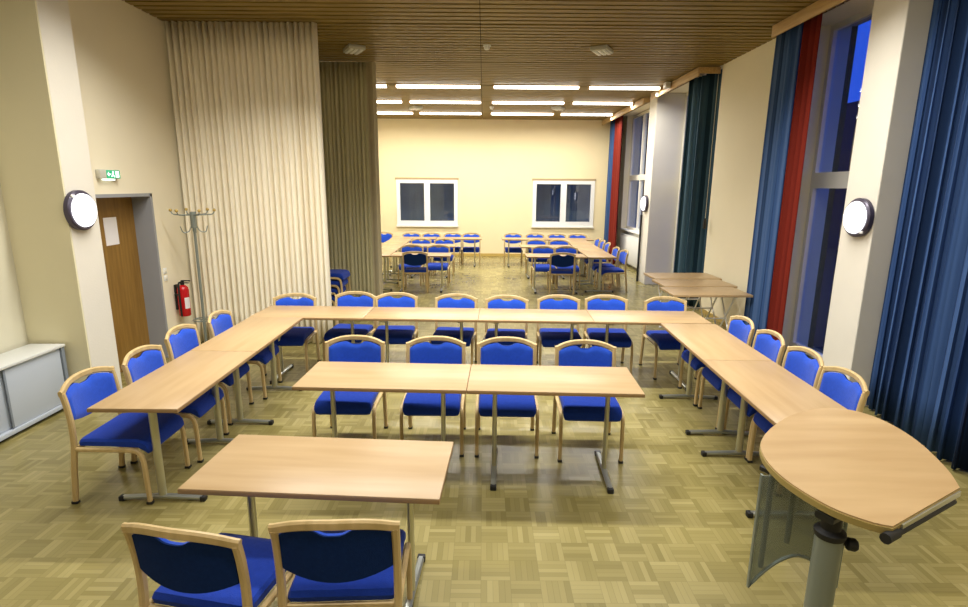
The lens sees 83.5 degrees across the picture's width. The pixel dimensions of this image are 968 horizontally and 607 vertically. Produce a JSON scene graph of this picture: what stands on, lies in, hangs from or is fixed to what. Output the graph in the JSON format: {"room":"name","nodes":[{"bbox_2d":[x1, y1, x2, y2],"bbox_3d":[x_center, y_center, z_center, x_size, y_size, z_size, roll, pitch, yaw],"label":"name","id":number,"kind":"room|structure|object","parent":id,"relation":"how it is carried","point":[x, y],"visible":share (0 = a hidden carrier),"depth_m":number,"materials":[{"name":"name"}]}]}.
{"room":"community hall","nodes":[
{"label":"community hall","id":0,"kind":"room"},
{"bbox_2d":[0,184,28,353],"bbox_3d":[-4.386,-0.261,1.129,0.230,4.150,7.520,0,12,0],"label":"wall","id":1,"kind":"structure","parent":0,"point":[13,334],"depth_m":4.88,"materials":[{"name":"beige paint"}]},
{"bbox_2d":[0,0,122,388],"bbox_3d":[-4.062,-1.066,4.988,0.680,4.100,0.395,0,12,0],"label":"wall","id":2,"kind":"structure","parent":0,"point":[31,176],"depth_m":4.85,"materials":[{"name":"beige paint"}]},
{"bbox_2d":[63,190,96,229],"bbox_3d":[-3.669,-0.853,4.960,0.110,0.364,0.364,0,12,0],"label":"wall lamp","id":3,"kind":"object","parent":2,"relation":"attached to","point":[79,208],"visible":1,"depth_m":4.88,"materials":[{"name":"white glass"}]},
{"bbox_2d":[68,0,196,334],"bbox_3d":[-4.124,-2.320,10.674,0.500,4.150,11.250,0,12,0],"label":"wall","id":4,"kind":"structure","parent":0,"point":[121,52],"depth_m":6.00,"materials":[{"name":"beige paint"}]},
{"bbox_2d":[95,169,119,179],"bbox_3d":[-3.843,-1.315,5.546,0.056,0.107,0.300,0,12,0],"label":"exit sign","id":5,"kind":"object","parent":4,"relation":"attached to","point":[103,174],"visible":1,"depth_m":5.50,"materials":[{"name":"green plastic"}]},
{"bbox_2d":[95,193,168,372],"bbox_3d":[-4.039,-0.200,5.986,0.342,1.985,1.070,0,12,0],"label":"door","id":6,"kind":"structure","parent":4,"relation":"in","point":[133,268],"depth_m":6.30,"materials":[{"name":"brown wood"}]},
{"bbox_2d":[103,217,119,245],"bbox_3d":[-4.084,-0.791,5.940,0.004,0.300,0.210,0,12,0],"label":"paper notice","id":7,"kind":"object","parent":6,"relation":"attached to","point":[110,224],"visible":1,"depth_m":5.94,"materials":[{"name":"white paper"}]},
{"bbox_2d":[174,280,191,316],"bbox_3d":[-3.796,-0.067,6.826,0.190,0.455,0.164,6,14,25],"label":"fire extinguisher","id":8,"kind":"object","parent":4,"relation":"attached to","point":[181,291],"visible":1,"depth_m":6.79,"materials":[{"name":"red metal"}]},
{"bbox_2d":[0,256,967,606],"bbox_3d":[-0.019,0.610,7.319,9.000,0.100,19.250,0,12,0],"label":"floor","id":9,"kind":"structure","parent":0,"point":[674,530],"depth_m":3.58,"materials":[{"name":"brown wood"}]},
{"bbox_2d":[0,344,68,441],"bbox_3d":[-4.081,0.884,4.187,0.323,0.625,1.935,0,12,0],"label":"sideboard","id":10,"kind":"object","parent":9,"relation":"on","point":[32,376],"visible":0.8,"depth_m":4.73,"materials":[{"name":"grey laminate"}]},
{"bbox_2d":[57,366,191,504],"bbox_3d":[-2.482,0.876,3.769,0.561,0.841,0.510,0,12,0],"label":"chair","id":11,"kind":"object","parent":9,"relation":"on","point":[132,430],"visible":0.91,"depth_m":3.63,"materials":[{"name":"blue fabric"}]},
{"bbox_2d":[87,351,256,501],"bbox_3d":[-2.167,0.882,3.991,0.580,0.740,1.198,0,12,0],"label":"conference table","id":12,"kind":"object","parent":9,"relation":"on","point":[175,385],"visible":0.88,"depth_m":3.68,"materials":[{"name":"brown wood"}]},
{"bbox_2d":[121,345,228,463],"bbox_3d":[-2.442,0.760,4.306,0.561,0.841,0.510,0,12,-2],"label":"chair","id":13,"kind":"object","parent":9,"relation":"on","point":[152,359],"visible":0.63,"depth_m":4.20,"materials":[{"name":"blue fabric"}]},
{"bbox_2d":[169,208,215,341],"bbox_3d":[-3.481,-0.248,6.646,0.497,1.805,0.496,0,12,0],"label":"coat rack","id":14,"kind":"object","parent":9,"relation":"on","point":[193,220],"visible":0.73,"depth_m":6.57,"materials":[{"name":"silver metal"}]},
{"bbox_2d":[121,522,292,606],"bbox_3d":[-1.121,1.191,2.358,0.510,0.841,0.561,3,12,11],"label":"chair","id":15,"kind":"object","parent":9,"relation":"on","point":[208,569],"visible":0.91,"depth_m":2.09,"materials":[{"name":"blue fabric"}]},
{"bbox_2d":[164,324,253,424],"bbox_3d":[-2.513,0.618,4.961,0.561,0.841,0.510,0,12,-1],"label":"chair","id":16,"kind":"object","parent":9,"relation":"on","point":[186,340],"visible":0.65,"depth_m":4.90,"materials":[{"name":"blue fabric"}]},
{"bbox_2d":[207,310,282,399],"bbox_3d":[-2.443,0.494,5.537,0.561,0.841,0.510,0,12,-3],"label":"chair","id":17,"kind":"object","parent":9,"relation":"on","point":[224,321],"visible":0.59,"depth_m":5.43,"materials":[{"name":"blue fabric"}]},
{"bbox_2d":[190,317,302,424],"bbox_3d":[-2.171,0.629,5.164,0.580,0.740,1.198,0,12,0],"label":"conference table","id":18,"kind":"object","parent":9,"relation":"on","point":[253,333],"visible":0.82,"depth_m":4.93,"materials":[{"name":"brown wood"}]},
{"bbox_2d":[263,293,320,375],"bbox_3d":[-2.225,0.342,6.251,0.510,0.841,0.561,0,12,-2],"label":"chair","id":19,"kind":"object","parent":9,"relation":"on","point":[296,336],"visible":0.48,"depth_m":6.36,"materials":[{"name":"blue fabric"}]},
{"bbox_2d":[250,305,373,383],"bbox_3d":[-1.856,0.450,6.006,1.198,0.740,0.580,1,12,2],"label":"conference table","id":20,"kind":"object","parent":9,"relation":"on","point":[346,313],"visible":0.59,"depth_m":5.92,"materials":[{"name":"brown wood"}]},
{"bbox_2d":[177,434,453,606],"bbox_3d":[-0.780,1.156,2.774,1.198,0.740,0.580,1,12,3],"label":"conference table","id":21,"kind":"object","parent":9,"relation":"on","point":[411,472],"visible":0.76,"depth_m":2.65,"materials":[{"name":"brown wood"}]},
{"bbox_2d":[331,295,335,324],"bbox_3d":[-2.504,-0.128,8.412,0.561,0.839,0.510,0,12,0],"label":"chair","id":22,"kind":"object","parent":9,"relation":"on","point":[332,296],"visible":0.02,"depth_m":8.20,"materials":[{"name":"beige wood"}]},
{"bbox_2d":[330,278,347,297],"bbox_3d":[-2.426,-0.352,8.363,0.561,0.839,0.510,0,12,0],"label":"chair","id":23,"kind":"object","parent":22,"relation":"on","point":[334,283],"visible":0.17,"depth_m":8.16,"materials":[{"name":"blue fabric"}]},
{"bbox_2d":[330,269,350,296],"bbox_3d":[-2.388,-0.464,8.339,0.561,0.839,0.510,0,12,0],"label":"chair","id":24,"kind":"object","parent":23,"relation":"on","point":[336,274],"visible":0.21,"depth_m":8.20,"materials":[{"name":"blue fabric"}]},
{"bbox_2d":[268,519,413,606],"bbox_3d":[-0.599,1.182,2.419,0.510,0.841,0.561,0,12,-3],"label":"chair","id":25,"kind":"object","parent":9,"relation":"on","point":[342,562],"visible":0.99,"depth_m":2.15,"materials":[{"name":"blue fabric"}]},
{"bbox_2d":[322,291,375,360],"bbox_3d":[-1.573,0.315,6.398,0.510,0.841,0.561,2,12,5],"label":"chair","id":26,"kind":"object","parent":9,"relation":"on","point":[338,330],"visible":0.56,"depth_m":6.51,"materials":[{"name":"blue fabric"}]},
{"bbox_2d":[312,335,387,438],"bbox_3d":[-1.097,0.737,4.464,0.510,0.841,0.561,0,12,0],"label":"chair","id":27,"kind":"object","parent":9,"relation":"on","point":[347,403],"visible":0.72,"depth_m":4.59,"materials":[{"name":"blue fabric"}]},
{"bbox_2d":[292,361,470,441],"bbox_3d":[-0.711,0.883,4.040,1.198,0.740,0.580,1,12,2],"label":"conference table","id":28,"kind":"object","parent":9,"relation":"on","point":[444,379],"visible":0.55,"depth_m":3.92,"materials":[{"name":"brown wood"}]},
{"bbox_2d":[382,249,397,290],"bbox_3d":[-2.157,-0.710,11.365,0.580,0.740,1.198,0,12,0],"label":"conference table","id":29,"kind":"object","parent":9,"relation":"on","point":[386,253],"visible":0.43,"depth_m":11.71,"materials":[{"name":"brown wood"}]},
{"bbox_2d":[370,292,417,345],"bbox_3d":[-1.045,0.330,6.351,0.510,0.841,0.561,0,12,-1],"label":"chair","id":30,"kind":"object","parent":9,"relation":"on","point":[398,334],"visible":0.52,"depth_m":6.47,"materials":[{"name":"blue fabric"}]},
{"bbox_2d":[382,243,405,280],"bbox_3d":[-2.158,-0.963,12.539,0.580,0.740,1.198,0,12,0],"label":"conference table","id":31,"kind":"object","parent":9,"relation":"on","point":[384,245],"visible":0.62,"depth_m":12.34,"materials":[{"name":"brown wood"}]},
{"bbox_2d":[398,244,423,285],"bbox_3d":[-1.577,-0.832,11.706,0.510,0.839,0.561,0,12,0],"label":"chair","id":32,"kind":"object","parent":9,"relation":"on","point":[419,247],"visible":0.52,"depth_m":11.84,"materials":[{"name":"blue fabric"}]},
{"bbox_2d":[402,251,428,292],"bbox_3d":[-1.376,-0.675,10.986,0.510,0.839,0.561,0,12,-2],"label":"chair","id":33,"kind":"object","parent":9,"relation":"on","point":[421,258],"visible":1,"depth_m":10.73,"materials":[{"name":"blue fabric"}]},
{"bbox_2d":[390,252,451,292],"bbox_3d":[-1.267,-0.640,11.074,1.198,0.740,0.580,0,12,0],"label":"conference table","id":34,"kind":"object","parent":9,"relation":"on","point":[395,254],"visible":0.83,"depth_m":11.02,"materials":[{"name":"brown wood"}]},
{"bbox_2d":[363,307,479,362],"bbox_3d":[-0.657,0.466,5.972,1.198,0.740,0.580,1,12,2],"label":"conference table","id":35,"kind":"object","parent":9,"relation":"on","point":[382,314],"visible":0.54,"depth_m":5.86,"materials":[{"name":"brown wood"}]},
{"bbox_2d":[400,336,465,456],"bbox_3d":[-0.409,0.744,4.456,0.510,0.841,0.561,0,12,0],"label":"chair","id":36,"kind":"object","parent":9,"relation":"on","point":[413,404],"visible":0.75,"depth_m":4.58,"materials":[{"name":"blue fabric"}]},
{"bbox_2d":[425,244,449,286],"bbox_3d":[-0.997,-0.828,11.707,0.510,0.839,0.561,0,12,0],"label":"chair","id":37,"kind":"object","parent":9,"relation":"on","point":[432,249],"visible":0.68,"depth_m":11.83,"materials":[{"name":"blue fabric"}]},
{"bbox_2d":[433,238,454,274],"bbox_3d":[-0.973,-1.136,13.134,0.510,0.839,0.561,0,12,0],"label":"chair","id":38,"kind":"object","parent":9,"relation":"on","point":[437,241],"visible":0.58,"depth_m":13.27,"materials":[{"name":"blue fabric"}]},
{"bbox_2d":[429,293,477,364],"bbox_3d":[-0.348,0.347,6.293,0.510,0.841,0.561,1,12,4],"label":"chair","id":39,"kind":"object","parent":9,"relation":"on","point":[454,332],"visible":0.53,"depth_m":6.42,"materials":[{"name":"blue fabric"}]},
{"bbox_2d":[462,232,480,264],"bbox_3d":[-0.348,-1.507,14.875,0.510,0.839,0.561,0,12,0],"label":"chair","id":40,"kind":"object","parent":9,"relation":"on","point":[464,249],"visible":0.77,"depth_m":15.01,"materials":[{"name":"blue fabric"}]},
{"bbox_2d":[482,295,528,346],"bbox_3d":[0.249,0.364,6.236,0.510,0.841,0.561,1,12,4],"label":"chair","id":41,"kind":"object","parent":9,"relation":"on","point":[498,303],"visible":0.44,"depth_m":6.37,"materials":[{"name":"blue fabric"}]},
{"bbox_2d":[474,336,538,458],"bbox_3d":[0.186,0.750,4.447,0.510,0.841,0.561,1,12,1],"label":"chair","id":42,"kind":"object","parent":9,"relation":"on","point":[491,353],"visible":0.8,"depth_m":4.48,"materials":[{"name":"blue fabric"}]},
{"bbox_2d":[504,233,522,264],"bbox_3d":[0.802,-1.498,14.878,0.510,0.839,0.561,1,12,1],"label":"chair","id":43,"kind":"object","parent":9,"relation":"on","point":[511,249],"visible":0.73,"depth_m":14.96,"materials":[{"name":"blue fabric"}]},
{"bbox_2d":[478,308,593,345],"bbox_3d":[0.543,0.482,5.939,1.198,0.740,0.580,1,12,2],"label":"conference table","id":44,"kind":"object","parent":9,"relation":"on","point":[486,315],"visible":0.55,"depth_m":5.79,"materials":[{"name":"brown wood"}]},
{"bbox_2d":[525,239,547,272],"bbox_3d":[1.277,-1.111,13.100,0.510,0.839,0.561,0,12,0],"label":"chair","id":45,"kind":"object","parent":9,"relation":"on","point":[529,242],"visible":0.5,"depth_m":13.24,"materials":[{"name":"blue fabric"}]},
{"bbox_2d":[531,246,556,287],"bbox_3d":[1.283,-0.794,11.633,0.510,0.839,0.561,0,12,0],"label":"chair","id":46,"kind":"object","parent":9,"relation":"on","point":[537,249],"visible":0.68,"depth_m":11.77,"materials":[{"name":"blue fabric"}]},
{"bbox_2d":[467,364,644,493],"bbox_3d":[0.488,0.901,3.998,1.198,0.740,0.580,1,12,2],"label":"conference table","id":47,"kind":"object","parent":9,"relation":"on","point":[607,382],"visible":1,"depth_m":3.90,"materials":[{"name":"brown wood"}]},
{"bbox_2d":[525,253,587,293],"bbox_3d":[1.443,-0.614,11.050,1.198,0.740,0.580,0,12,0],"label":"conference table","id":48,"kind":"object","parent":9,"relation":"on","point":[528,255],"visible":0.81,"depth_m":10.96,"materials":[{"name":"brown wood"}]},
{"bbox_2d":[536,294,583,365],"bbox_3d":[0.875,0.360,6.276,0.510,0.841,0.561,1,12,2],"label":"chair","id":49,"kind":"object","parent":9,"relation":"on","point":[550,337],"visible":0.56,"depth_m":6.39,"materials":[{"name":"blue fabric"}]},
{"bbox_2d":[547,252,575,293],"bbox_3d":[1.557,-0.645,10.953,0.510,0.839,0.561,1,12,2],"label":"chair","id":50,"kind":"object","parent":9,"relation":"on","point":[556,259],"visible":1,"depth_m":10.70,"materials":[{"name":"blue fabric"}]},
{"bbox_2d":[553,246,580,287],"bbox_3d":[1.783,-0.791,11.634,0.510,0.839,0.561,0,12,0],"label":"chair","id":51,"kind":"object","parent":9,"relation":"on","point":[574,250],"visible":0.52,"depth_m":11.77,"materials":[{"name":"blue fabric"}]},
{"bbox_2d":[551,339,624,463],"bbox_3d":[0.836,0.769,4.380,0.510,0.841,0.561,1,12,2],"label":"chair","id":52,"kind":"object","parent":9,"relation":"on","point":[574,408],"visible":0.73,"depth_m":4.32,"materials":[{"name":"blue fabric"}]},
{"bbox_2d":[571,245,604,281],"bbox_3d":[2.362,-0.927,12.529,0.580,0.740,1.198,0,12,0],"label":"conference table","id":53,"kind":"object","parent":9,"relation":"on","point":[580,247],"visible":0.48,"depth_m":12.25,"materials":[{"name":"brown wood"}]},
{"bbox_2d":[578,250,616,292],"bbox_3d":[2.343,-0.673,11.355,0.580,0.740,1.198,0,12,0],"label":"conference table","id":54,"kind":"object","parent":9,"relation":"on","point":[591,254],"visible":0.92,"depth_m":11.01,"materials":[{"name":"brown wood"}]},
{"bbox_2d":[590,247,619,286],"bbox_3d":[2.621,-0.808,11.745,0.561,0.839,0.510,1,12,1],"label":"chair","id":55,"kind":"object","parent":9,"relation":"on","point":[615,251],"visible":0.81,"depth_m":11.60,"materials":[{"name":"blue fabric"}]},
{"bbox_2d":[583,294,632,373],"bbox_3d":[1.436,0.360,6.297,0.510,0.841,0.561,1,12,3],"label":"chair","id":56,"kind":"object","parent":9,"relation":"on","point":[619,338],"visible":0.67,"depth_m":6.41,"materials":[{"name":"blue fabric"}]},
{"bbox_2d":[596,249,628,291],"bbox_3d":[2.662,-0.692,11.209,0.561,0.839,0.510,0,12,-3],"label":"chair","id":57,"kind":"object","parent":9,"relation":"on","point":[623,256],"visible":0.93,"depth_m":11.05,"materials":[{"name":"blue fabric"}]},
{"bbox_2d":[619,233,638,267],"bbox_3d":[3.899,-1.270,13.948,0.086,0.835,3.000,0,12,0],"label":"radiator","id":58,"kind":"object","parent":9,"relation":"on","point":[628,242],"visible":0.48,"depth_m":14.27,"materials":[{"name":"white metal"}]},
{"bbox_2d":[586,310,711,390],"bbox_3d":[1.742,0.499,5.905,1.198,0.740,0.580,1,12,2],"label":"conference table","id":59,"kind":"object","parent":9,"relation":"on","point":[608,317],"visible":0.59,"depth_m":5.80,"materials":[{"name":"brown wood"}]},
{"bbox_2d":[639,296,698,379],"bbox_3d":[2.134,0.382,6.220,0.510,0.841,0.561,0,12,-2],"label":"chair","id":60,"kind":"object","parent":9,"relation":"on","point":[663,339],"visible":0.61,"depth_m":6.34,"materials":[{"name":"blue fabric"}]},
{"bbox_2d":[643,273,721,316],"bbox_3d":[3.114,-0.079,8.629,1.030,0.740,0.580,0,12,-1],"label":"folding table","id":61,"kind":"object","parent":9,"relation":"on","point":[650,275],"visible":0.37,"depth_m":8.55,"materials":[{"name":"brown wood"}]},
{"bbox_2d":[652,279,737,327],"bbox_3d":[3.054,0.058,7.994,1.030,0.740,0.580,0,12,-2],"label":"folding table","id":62,"kind":"object","parent":9,"relation":"on","point":[662,282],"visible":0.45,"depth_m":7.93,"materials":[{"name":"brown wood"}]},
{"bbox_2d":[659,287,752,327],"bbox_3d":[2.964,0.192,7.368,1.030,0.740,0.580,0,12,-1],"label":"folding table","id":63,"kind":"object","parent":9,"relation":"on","point":[687,292],"visible":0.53,"depth_m":7.24,"materials":[{"name":"brown wood"}]},
{"bbox_2d":[659,323,771,434],"bbox_3d":[2.059,0.692,5.021,0.580,0.740,1.198,1,12,2],"label":"conference table","id":64,"kind":"object","parent":9,"relation":"on","point":[703,341],"visible":0.88,"depth_m":4.80,"materials":[{"name":"brown wood"}]},
{"bbox_2d":[678,315,754,405],"bbox_3d":[2.339,0.548,5.459,0.561,0.841,0.510,1,12,2],"label":"chair","id":65,"kind":"object","parent":9,"relation":"on","point":[736,326],"visible":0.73,"depth_m":5.38,"materials":[{"name":"blue fabric"}]},
{"bbox_2d":[697,329,785,428],"bbox_3d":[2.339,0.662,4.931,0.561,0.841,0.510,1,12,3],"label":"chair","id":66,"kind":"object","parent":9,"relation":"on","point":[764,343],"visible":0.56,"depth_m":4.91,"materials":[{"name":"blue fabric"}]},
{"bbox_2d":[701,360,845,517],"bbox_3d":[2.018,0.945,3.848,0.580,0.740,1.198,1,12,2],"label":"conference table","id":67,"kind":"object","parent":9,"relation":"on","point":[776,393],"visible":0.56,"depth_m":3.79,"materials":[{"name":"brown wood"}]},
{"bbox_2d":[723,346,824,459],"bbox_3d":[2.339,0.776,4.403,0.561,0.841,0.510,1,12,2],"label":"chair","id":68,"kind":"object","parent":9,"relation":"on","point":[799,364],"visible":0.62,"depth_m":4.37,"materials":[{"name":"blue fabric"}]},
{"bbox_2d":[746,366,869,496],"bbox_3d":[2.320,0.883,3.904,0.561,0.841,0.510,1,12,3],"label":"chair","id":69,"kind":"object","parent":9,"relation":"on","point":[851,395],"visible":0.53,"depth_m":3.89,"materials":[{"name":"blue fabric"}]},
{"bbox_2d":[746,408,960,606],"bbox_3d":[1.347,1.127,2.127,1.162,1.100,0.624,-10,16,-41],"label":"lectern","id":70,"kind":"object","parent":9,"relation":"on","point":[862,470],"visible":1,"depth_m":1.93,"materials":[{"name":"brown wood"}]},
{"bbox_2d":[377,119,610,253],"bbox_3d":[-0.007,-3.509,16.327,9.000,4.150,0.300,0,12,0],"label":"wall","id":71,"kind":"structure","parent":0,"point":[495,162],"depth_m":16.04,"materials":[{"name":"beige paint"}]},
{"bbox_2d":[395,177,458,226],"bbox_3d":[-1.705,-3.032,16.271,1.890,1.455,0.130,0,12,0],"label":"window","id":72,"kind":"structure","parent":71,"relation":"in","point":[400,223],"depth_m":16.25,"materials":[{"name":"white paint"}]},
{"bbox_2d":[452,253,524,256],"bbox_3d":[-0.007,-1.491,16.599,7.770,0.090,0.020,0,12,0],"label":"baseboard","id":73,"kind":"structure","parent":71,"relation":"attached to","point":[456,254],"depth_m":16.59,"materials":[{"name":"brown wood"}]},
{"bbox_2d":[531,178,595,227],"bbox_3d":[2.380,-3.002,16.279,1.900,1.455,0.130,0,12,0],"label":"window","id":74,"kind":"structure","parent":71,"relation":"in","point":[535,224],"depth_m":16.27,"materials":[{"name":"white paint"}]},
{"bbox_2d":[400,183,590,221],"bbox_3d":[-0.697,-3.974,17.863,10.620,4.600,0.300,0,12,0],"label":"window","id":75,"kind":"structure","parent":0,"point":[411,194],"depth_m":17.85,"materials":[{"name":"glass"}]},
{"bbox_2d":[122,0,873,119],"bbox_3d":[0.012,-3.367,6.192,9.000,0.150,19.575,0,12,0],"label":"ceiling","id":76,"kind":"structure","parent":0,"point":[532,42],"depth_m":7.18,"materials":[{"name":"brown wood"}]},
{"bbox_2d":[164,21,332,342],"bbox_3d":[-2.932,-1.424,6.898,1.826,3.970,0.113,0,12,0],"label":"partition","id":77,"kind":"object","parent":76,"relation":"hanging from","point":[246,96],"visible":0.85,"depth_m":6.81,"materials":[{"name":"beige fabric"}]},
{"bbox_2d":[319,62,382,305],"bbox_3d":[-2.788,-1.865,8.944,2.128,3.970,0.088,0,12,0],"label":"partition","id":78,"kind":"object","parent":76,"relation":"hanging from","point":[347,89],"visible":0.28,"depth_m":8.87,"materials":[{"name":"grey fabric"}]},
{"bbox_2d":[343,44,365,54],"bbox_3d":[-1.834,-3.585,7.655,0.240,0.068,0.340,-6,14,-28],"label":"ceiling fitting","id":79,"kind":"object","parent":76,"relation":"attached to","point":[355,49],"visible":1,"depth_m":7.56,"materials":[{"name":"white paint"}]},
{"bbox_2d":[395,84,480,88],"bbox_3d":[-0.880,-4.184,10.452,1.660,0.064,0.140,0,12,0],"label":"strip light","id":80,"kind":"object","parent":76,"relation":"attached to","point":[465,86],"visible":1,"depth_m":10.41,"materials":[{"name":"white plastic"}]},
{"bbox_2d":[409,100,481,103],"bbox_3d":[-0.881,-4.602,12.387,1.660,0.064,0.140,0,12,0],"label":"strip light","id":81,"kind":"object","parent":76,"relation":"attached to","point":[410,101],"visible":1,"depth_m":12.35,"materials":[{"name":"white plastic"}]},
{"bbox_2d":[419,112,481,114],"bbox_3d":[-0.882,-5.016,14.303,1.660,0.064,0.140,0,12,0],"label":"strip light","id":82,"kind":"object","parent":76,"relation":"attached to","point":[429,113],"visible":1,"depth_m":14.26,"materials":[{"name":"white plastic"}]},
{"bbox_2d":[490,112,553,115],"bbox_3d":[1.008,-5.002,14.307,1.680,0.064,0.140,0,12,0],"label":"strip light","id":83,"kind":"object","parent":76,"relation":"attached to","point":[491,113],"visible":1,"depth_m":14.26,"materials":[{"name":"white plastic"}]},
{"bbox_2d":[491,101,564,104],"bbox_3d":[1.009,-4.588,12.391,1.680,0.064,0.140,0,12,0],"label":"strip light","id":84,"kind":"object","parent":76,"relation":"attached to","point":[492,102],"visible":1,"depth_m":12.35,"materials":[{"name":"white plastic"}]},
{"bbox_2d":[493,85,580,89],"bbox_3d":[1.010,-4.170,10.456,1.680,0.064,0.140,0,12,0],"label":"strip light","id":85,"kind":"object","parent":76,"relation":"attached to","point":[494,86],"visible":1,"depth_m":10.41,"materials":[{"name":"white plastic"}]},
{"bbox_2d":[590,45,613,55],"bbox_3d":[1.654,-3.547,7.603,0.240,0.068,0.340,7,14,28],"label":"ceiling fitting","id":86,"kind":"object","parent":76,"relation":"attached to","point":[599,50],"visible":1,"depth_m":7.51,"materials":[{"name":"white paint"}]},
{"bbox_2d":[571,101,633,104],"bbox_3d":[2.709,-4.576,12.395,1.400,0.064,0.140,0,12,0],"label":"strip light","id":87,"kind":"object","parent":76,"relation":"attached to","point":[572,102],"visible":1,"depth_m":12.35,"materials":[{"name":"white plastic"}]},
{"bbox_2d":[588,85,661,89],"bbox_3d":[2.709,-4.158,10.459,1.400,0.064,0.140,0,12,0],"label":"strip light","id":88,"kind":"object","parent":76,"relation":"attached to","point":[591,87],"visible":1,"depth_m":10.42,"materials":[{"name":"white plastic"}]},
{"bbox_2d":[602,97,649,124],"bbox_3d":[3.605,-4.800,13.702,0.355,0.135,4.190,0,12,0],"label":"pelmet","id":89,"kind":"object","parent":76,"relation":"attached to","point":[642,101],"visible":0.76,"depth_m":12.97,"materials":[{"name":"brown wood"}]},
{"bbox_2d":[604,119,614,246],"bbox_3d":[3.637,-3.268,15.764,0.127,3.930,0.704,0,12,0],"label":"window curtain","id":90,"kind":"object","parent":89,"relation":"hanging from","point":[612,123],"visible":0.71,"depth_m":15.60,"materials":[{"name":"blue fabric"}]},
{"bbox_2d":[608,115,622,263],"bbox_3d":[3.620,-3.093,14.952,0.121,3.930,0.927,1,12,1],"label":"window curtain","id":91,"kind":"object","parent":89,"relation":"hanging from","point":[612,236],"visible":0.88,"depth_m":14.84,"materials":[{"name":"red fabric"}]},
{"bbox_2d":[651,67,720,99],"bbox_3d":[3.607,-3.980,9.905,0.355,0.135,2.540,0,12,0],"label":"pelmet","id":92,"kind":"object","parent":76,"relation":"attached to","point":[696,72],"visible":0.98,"depth_m":9.09,"materials":[{"name":"brown wood"}]},
{"bbox_2d":[672,69,722,306],"bbox_3d":[3.704,-1.920,9.524,0.116,3.930,0.989,-2,12,-11],"label":"window curtain","id":93,"kind":"object","parent":92,"relation":"hanging from","point":[691,238],"visible":0.77,"depth_m":9.42,"materials":[{"name":"teal fabric"}]},
{"bbox_2d":[771,0,845,37],"bbox_3d":[3.608,-3.075,5.711,0.355,0.135,1.540,0,12,0],"label":"pelmet","id":94,"kind":"object","parent":76,"relation":"attached to","point":[818,7],"visible":1,"depth_m":5.82,"materials":[{"name":"brown wood"}]},
{"bbox_2d":[743,22,803,346],"bbox_3d":[3.539,-1.311,6.698,0.112,3.930,0.651,1,12,4],"label":"window curtain","id":95,"kind":"object","parent":94,"relation":"hanging from","point":[788,43],"visible":0.82,"depth_m":6.61,"materials":[{"name":"blue fabric"}]},
{"bbox_2d":[766,13,822,339],"bbox_3d":[3.511,-1.203,6.196,0.097,3.930,0.364,0,12,0],"label":"window curtain","id":96,"kind":"object","parent":94,"relation":"hanging from","point":[810,36],"visible":0.85,"depth_m":6.11,"materials":[{"name":"red fabric"}]},
{"bbox_2d":[866,0,967,470],"bbox_3d":[3.726,-0.800,4.290,0.223,3.950,1.287,2,12,7],"label":"window curtain","id":97,"kind":"object","parent":76,"relation":"hanging from","point":[919,379],"visible":0.97,"depth_m":4.45,"materials":[{"name":"blue fabric"}]},
{"bbox_2d":[616,116,647,268],"bbox_3d":[4.169,-2.975,14.117,0.550,4.100,4.250,0,12,0],"label":"wall","id":98,"kind":"structure","parent":0,"point":[627,120],"depth_m":15.13,"materials":[{"name":"beige paint"}]},
{"bbox_2d":[626,109,649,231],"bbox_3d":[4.087,-3.277,13.514,0.080,3.015,3.200,0,12,0],"label":"window","id":99,"kind":"structure","parent":98,"relation":"in","point":[641,177],"depth_m":14.29,"materials":[{"name":"beige paint"}]},
{"bbox_2d":[638,93,685,283],"bbox_3d":[3.999,-2.423,11.806,0.890,3.995,0.500,0,12,0],"label":"wall","id":100,"kind":"structure","parent":0,"point":[667,111],"depth_m":11.57,"materials":[{"name":"white paint"}]},
{"bbox_2d":[701,26,851,346],"bbox_3d":[4.086,-1.619,7.964,0.620,4.045,2.150,0,12,0],"label":"wall","id":101,"kind":"structure","parent":0,"point":[746,79],"depth_m":7.71,"materials":[{"name":"beige paint"}]},
{"bbox_2d":[672,92,687,272],"bbox_3d":[4.185,-2.107,10.289,0.080,3.980,2.600,0,12,0],"label":"window","id":102,"kind":"structure","parent":101,"relation":"attached to","point":[687,92],"depth_m":11.44,"materials":[{"name":"beige paint"}]},
{"bbox_2d":[789,7,872,358],"bbox_3d":[4.187,-1.210,6.135,0.080,3.980,1.600,0,12,0],"label":"window","id":103,"kind":"structure","parent":101,"relation":"attached to","point":[819,179],"depth_m":6.72,"materials":[{"name":"beige paint"}]},
{"bbox_2d":[808,26,857,346],"bbox_3d":[4.435,-1.589,6.999,0.075,4.400,0.250,0,12,0],"label":"wall reveal","id":104,"kind":"structure","parent":0,"point":[854,30],"depth_m":6.90,"materials":[{"name":"paint"}]},
{"bbox_2d":[822,0,933,405],"bbox_3d":[4.008,-1.034,5.124,0.880,4.100,0.450,0,12,0],"label":"wall","id":105,"kind":"structure","parent":0,"point":[899,29],"depth_m":4.98,"materials":[{"name":"white paint"}]},
{"bbox_2d":[843,198,873,236],"bbox_3d":[3.511,-0.811,5.115,0.110,0.364,0.364,0,12,0],"label":"wall lamp","id":106,"kind":"object","parent":105,"relation":"attached to","point":[858,219],"visible":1,"depth_m":5.04,"materials":[{"name":"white glass"}]},
{"label":"outside","id":107,"kind":"structure","parent":0,"visible":0},
{"bbox_2d":[813,248,837,350],"bbox_3d":[42.198,-4.843,34.778,75.540,0.200,110.000,0,12,0],"label":"floor","id":108,"kind":"structure","parent":107,"point":[831,255],"depth_m":11.10,"materials":[{"name":"concrete"}]},
{"bbox_2d":[827,101,859,249],"bbox_3d":[17.497,-5.097,20.391,9.000,6.000,26.000,0,12,0],"label":"neighbouring building","id":109,"kind":"structure","parent":108,"relation":"on","point":[853,107],"depth_m":19.61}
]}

